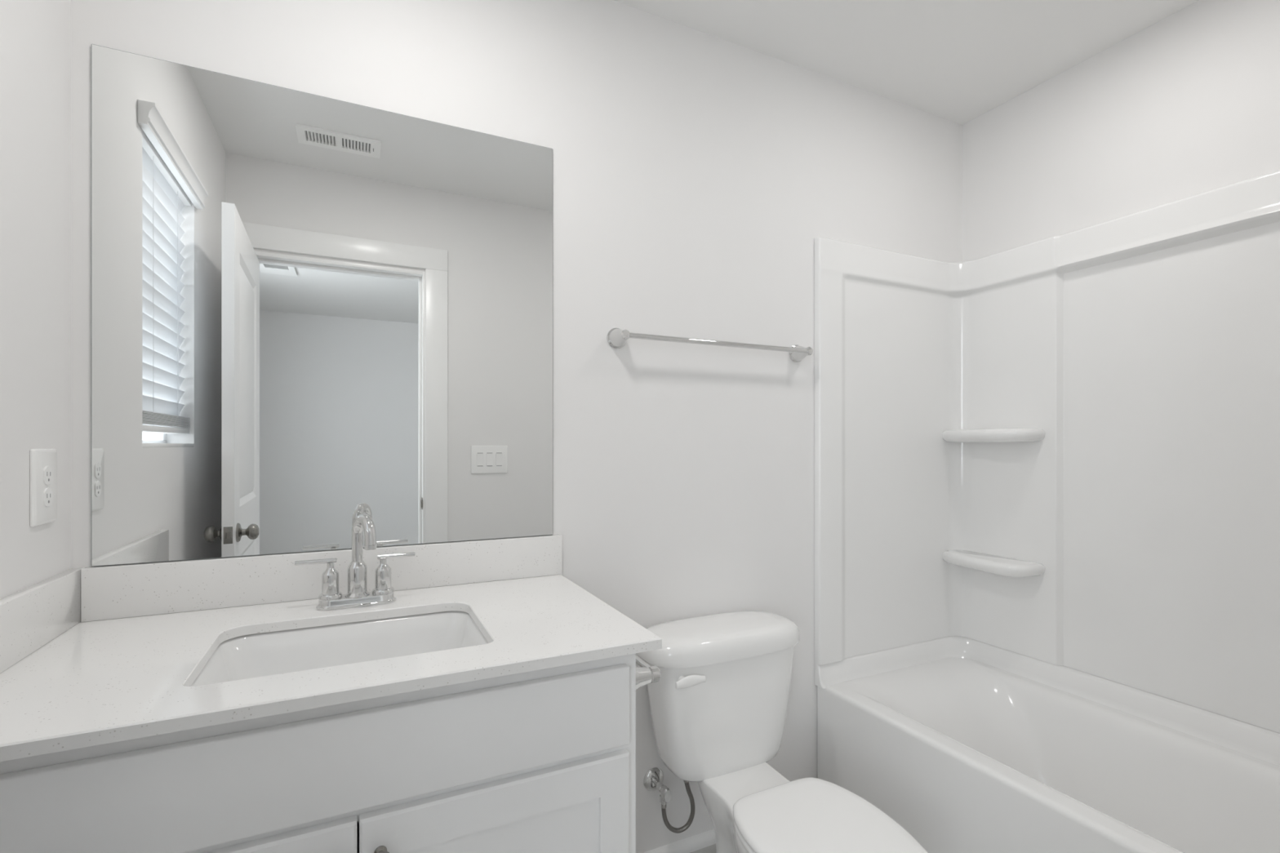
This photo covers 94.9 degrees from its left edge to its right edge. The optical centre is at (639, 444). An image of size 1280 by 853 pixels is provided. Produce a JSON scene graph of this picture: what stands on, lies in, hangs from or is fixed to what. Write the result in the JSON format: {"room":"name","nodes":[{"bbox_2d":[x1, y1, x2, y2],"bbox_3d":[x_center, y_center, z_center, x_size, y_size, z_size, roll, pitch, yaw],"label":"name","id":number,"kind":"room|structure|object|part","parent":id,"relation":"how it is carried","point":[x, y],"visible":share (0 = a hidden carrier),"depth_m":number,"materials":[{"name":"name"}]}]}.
{"room":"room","nodes":[
{"label":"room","id":0,"kind":"room"},
{"bbox_2d":[0,0,71,599],"bbox_3d":[-0.847,0.003,0.434,0.140,2.514,1.530,0,0,-26],"label":"wall","id":1,"kind":"structure","parent":0,"point":[35,35],"depth_m":1.02,"materials":[{"name":"white paint"}]},
{"bbox_2d":[30,448,57,526],"bbox_3d":[-1.061,0.074,1.048,0.009,0.134,0.087,0,0,-26],"label":"electrical outlet","id":2,"kind":"object","parent":1,"relation":"attached to","point":[43,462],"visible":1,"depth_m":1.04,"materials":[{"name":"white plastic"}]},
{"bbox_2d":[43,487,52,506],"bbox_3d":[-1.058,0.093,1.050,0.003,0.034,0.029,0,0,-26],"label":"receptacle","id":3,"kind":"object","parent":2,"relation":"attached to","point":[47,491],"depth_m":1.05,"materials":[{"name":"grey plastic"}]},
{"bbox_2d":[43,466,52,484],"bbox_3d":[-1.058,0.054,1.050,0.003,0.034,0.029,0,0,-26],"label":"receptacle","id":4,"kind":"object","parent":2,"relation":"attached to","point":[47,470],"depth_m":1.05,"materials":[{"name":"grey plastic"}]},
{"bbox_2d":[71,0,962,852],"bbox_3d":[0.039,0.003,1.778,2.905,2.514,0.120,0,0,-26],"label":"wall","id":5,"kind":"structure","parent":0,"point":[697,175],"depth_m":1.71,"materials":[{"name":"white paint"}]},
{"bbox_2d":[80,534,562,622],"bbox_3d":[-0.653,0.294,1.366,0.979,0.104,0.019,0,0,-26],"label":"backsplash","id":6,"kind":"structure","parent":5,"relation":"attached to","point":[142,589],"depth_m":1.29,"materials":[{"name":"stone"}]},
{"bbox_2d":[91,44,552,566],"bbox_3d":[-0.660,-0.277,1.370,0.947,1.035,0.006,0,0,-26],"label":"wall mirror","id":7,"kind":"object","parent":5,"relation":"attached to","point":[312,314],"visible":0.94,"depth_m":1.32,"materials":[{"name":"grey mirror"}]},
{"bbox_2d":[643,767,694,833],"bbox_3d":[0.078,0.996,1.670,0.143,0.198,0.082,0,0,34],"label":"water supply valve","id":8,"kind":"object","parent":5,"relation":"attached to","point":[653,780],"visible":0.92,"depth_m":1.66,"materials":[{"name":"silver metal"}]},
{"bbox_3d":[0.074,0.977,1.638,0.025,0.042,0.014,0,0,-26],"label":"valve handle","id":9,"kind":"part","parent":8,"relation":"part of","materials":[{"name":"silver metal"}]},
{"bbox_2d":[644,829,715,852],"bbox_3d":[0.173,1.194,1.766,0.920,0.032,0.019,0,0,-26],"label":"baseboard","id":10,"kind":"structure","parent":5,"relation":"attached to","point":[705,839],"depth_m":1.75,"materials":[{"name":"white paint"}]},
{"bbox_2d":[606,328,813,362],"bbox_3d":[0.239,-0.301,1.768,0.704,0.058,0.070,0,0,-26],"label":"towel bar","id":11,"kind":"object","parent":5,"relation":"attached to","point":[616,338],"visible":1,"depth_m":1.71,"materials":[{"name":"silver metal"}]},
{"bbox_3d":[-0.052,-0.301,1.628,0.058,0.058,0.070,0,0,-26],"label":"post","id":12,"kind":"part","parent":11,"relation":"part of","materials":[{"name":"silver metal"}]},
{"bbox_3d":[0.250,-0.301,1.746,0.646,0.016,0.016,0,0,-26],"label":"rod","id":13,"kind":"part","parent":11,"relation":"part of","materials":[{"name":"silver metal"}]},
{"bbox_3d":[0.530,-0.301,1.909,0.058,0.058,0.070,0,0,-26],"label":"post","id":14,"kind":"part","parent":11,"relation":"part of","materials":[{"name":"silver metal"}]},
{"bbox_2d":[690,844,716,852],"bbox_3d":[0.385,1.285,1.062,2.905,0.150,1.710,0,0,-26],"label":"floor","id":15,"kind":"structure","parent":0,"point":[711,849],"depth_m":1.75,"materials":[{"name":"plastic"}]},
{"bbox_2d":[0,653,635,852],"bbox_3d":[-0.550,0.788,1.094,0.965,0.844,0.595,0,0,-26],"label":"vanity cabinet","id":16,"kind":"object","parent":15,"relation":"on","point":[541,761],"visible":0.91,"depth_m":0.87,"materials":[{"name":"white paint"}]},
{"bbox_3d":[-0.617,0.826,0.775,0.438,0.544,0.019,0,0,-26],"label":"door","id":17,"kind":"part","parent":16,"relation":"part of","materials":[{"name":"white paint"}]},
{"bbox_2d":[0,534,662,761],"bbox_3d":[-0.537,0.303,1.103,0.999,0.123,0.593,0,0,-26],"label":"countertop","id":18,"kind":"structure","parent":16,"relation":"on","point":[95,655],"depth_m":1.05,"materials":[{"name":"stone"}]},
{"bbox_2d":[191,610,488,686],"bbox_3d":[-0.521,0.445,1.072,0.485,0.154,0.349,0,0,-26],"label":"sink","id":19,"kind":"object","parent":18,"relation":"in","point":[284,651],"visible":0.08,"depth_m":1.18,"materials":[{"name":"white ceramic"}]},
{"bbox_2d":[294,513,415,610],"bbox_3d":[-0.603,0.246,1.254,0.235,0.199,0.104,0,0,-26],"label":"faucet","id":20,"kind":"object","parent":18,"relation":"on","point":[357,595],"visible":1,"depth_m":1.26,"materials":[{"name":"silver metal"}]},
{"bbox_3d":[-0.685,0.247,1.242,0.077,0.010,0.010,0,0,-26],"label":"lever","id":21,"kind":"part","parent":20,"relation":"part of","materials":[{"name":"silver metal"}]},
{"bbox_3d":[-0.660,0.289,1.254,0.045,0.076,0.045,0,0,-26],"label":"handle","id":22,"kind":"part","parent":20,"relation":"part of","materials":[{"name":"silver metal"}]},
{"bbox_3d":[-0.614,0.336,1.276,0.157,0.020,0.055,0,0,-26],"label":"plate","id":23,"kind":"part","parent":20,"relation":"part of","materials":[{"name":"silver metal"}]},
{"bbox_3d":[-0.614,0.289,1.276,0.049,0.078,0.049,0,0,-26],"label":"spout","id":24,"kind":"part","parent":20,"relation":"part of","materials":[{"name":"silver metal"}]},
{"bbox_3d":[-0.589,0.201,1.253,0.091,0.109,0.022,0,0,43],"label":"spout","id":25,"kind":"part","parent":20,"relation":"part of","materials":[{"name":"silver metal"}]},
{"bbox_3d":[-0.568,0.289,1.298,0.045,0.076,0.045,0,0,-26],"label":"handle","id":26,"kind":"part","parent":20,"relation":"part of","materials":[{"name":"silver metal"}]},
{"bbox_3d":[-0.543,0.247,1.310,0.077,0.010,0.010,0,0,-26],"label":"lever","id":27,"kind":"part","parent":20,"relation":"part of","materials":[{"name":"silver metal"}]},
{"bbox_3d":[-0.380,0.607,0.862,0.029,0.029,0.030,0,0,-26],"label":"knob","id":28,"kind":"part","parent":16,"relation":"part of","materials":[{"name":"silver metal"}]},
{"bbox_3d":[-0.219,0.826,0.967,0.438,0.544,0.019,0,0,-26],"label":"door","id":29,"kind":"part","parent":16,"relation":"part of","materials":[{"name":"white paint"}]},
{"bbox_2d":[635,655,661,690],"bbox_3d":[-0.034,0.460,1.232,0.085,0.066,0.216,0,0,-26],"label":"toilet paper holder","id":30,"kind":"object","parent":16,"relation":"attached to","point":[646,674],"visible":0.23,"depth_m":1.16,"materials":[{"name":"silver metal"}]},
{"bbox_2d":[635,610,928,852],"bbox_3d":[0.352,0.857,1.400,0.490,0.706,0.809,0,0,-26],"label":"toilet","id":31,"kind":"object","parent":15,"relation":"on","point":[718,703],"visible":0.98,"depth_m":1.53,"materials":[{"name":"white ceramic"}]},
{"bbox_3d":[0.126,0.602,1.503,0.088,0.031,0.029,0,0,-26],"label":"flush lever","id":32,"kind":"part","parent":31,"relation":"part of","materials":[{"name":"white plastic"}]},
{"bbox_3d":[0.225,0.537,1.663,0.490,0.066,0.224,0,0,-26],"label":"tank lid","id":33,"kind":"part","parent":31,"relation":"part of","materials":[{"name":"white ceramic"}]},
{"bbox_3d":[0.228,0.733,1.666,0.438,0.325,0.196,0,0,-26],"label":"tank","id":34,"kind":"part","parent":31,"relation":"part of","materials":[{"name":"white ceramic"}]},
{"bbox_3d":[0.427,0.871,1.244,0.339,0.017,0.460,0,0,-26],"label":"seat","id":35,"kind":"part","parent":31,"relation":"part of","materials":[{"name":"white plastic"}]},
{"bbox_3d":[0.427,0.850,1.244,0.343,0.021,0.464,0,0,-26],"label":"seat lid","id":36,"kind":"part","parent":31,"relation":"part of","materials":[{"name":"white plastic"}]},
{"bbox_2d":[814,635,1279,852],"bbox_3d":[1.258,0.972,1.451,0.751,0.476,1.528,0,0,-26],"label":"bathtub","id":37,"kind":"object","parent":15,"relation":"on","point":[969,745],"visible":0.99,"depth_m":1.68,"materials":[{"name":"white plastic"}]},
{"bbox_2d":[814,169,1279,733],"bbox_3d":[1.258,0.019,1.450,0.752,1.428,1.528,0,0,-26],"label":"tub surround","id":38,"kind":"object","parent":37,"relation":"on","point":[1064,450],"visible":1,"depth_m":1.93,"materials":[{"name":"white plastic"}]},
{"bbox_2d":[942,550,1045,577],"bbox_3d":[1.243,0.425,2.104,0.131,0.046,0.326,0,0,-26],"label":"corner shelf","id":39,"kind":"object","parent":38,"relation":"attached to","point":[997,562],"depth_m":2.05,"materials":[{"name":"white plastic"}]},
{"bbox_2d":[942,428,1045,442],"bbox_3d":[1.243,-0.033,2.104,0.131,0.046,0.326,0,0,-26],"label":"corner shelf","id":40,"kind":"object","parent":38,"relation":"attached to","point":[948,435],"depth_m":2.02,"materials":[{"name":"white plastic"}]},
{"bbox_2d":[613,0,1199,124],"bbox_3d":[1.119,-1.304,-0.516,3.715,0.100,5.190,0,0,-26],"label":"ceiling","id":41,"kind":"structure","parent":0,"point":[957,61],"depth_m":1.80,"materials":[{"name":"white paint"}]},
{"bbox_2d":[962,0,1279,262],"bbox_3d":[1.651,0.003,1.641,0.120,2.514,1.530,0,0,-26],"label":"wall","id":42,"kind":"structure","parent":0,"point":[1187,104],"depth_m":1.79,"materials":[{"name":"white paint"}]}
]}

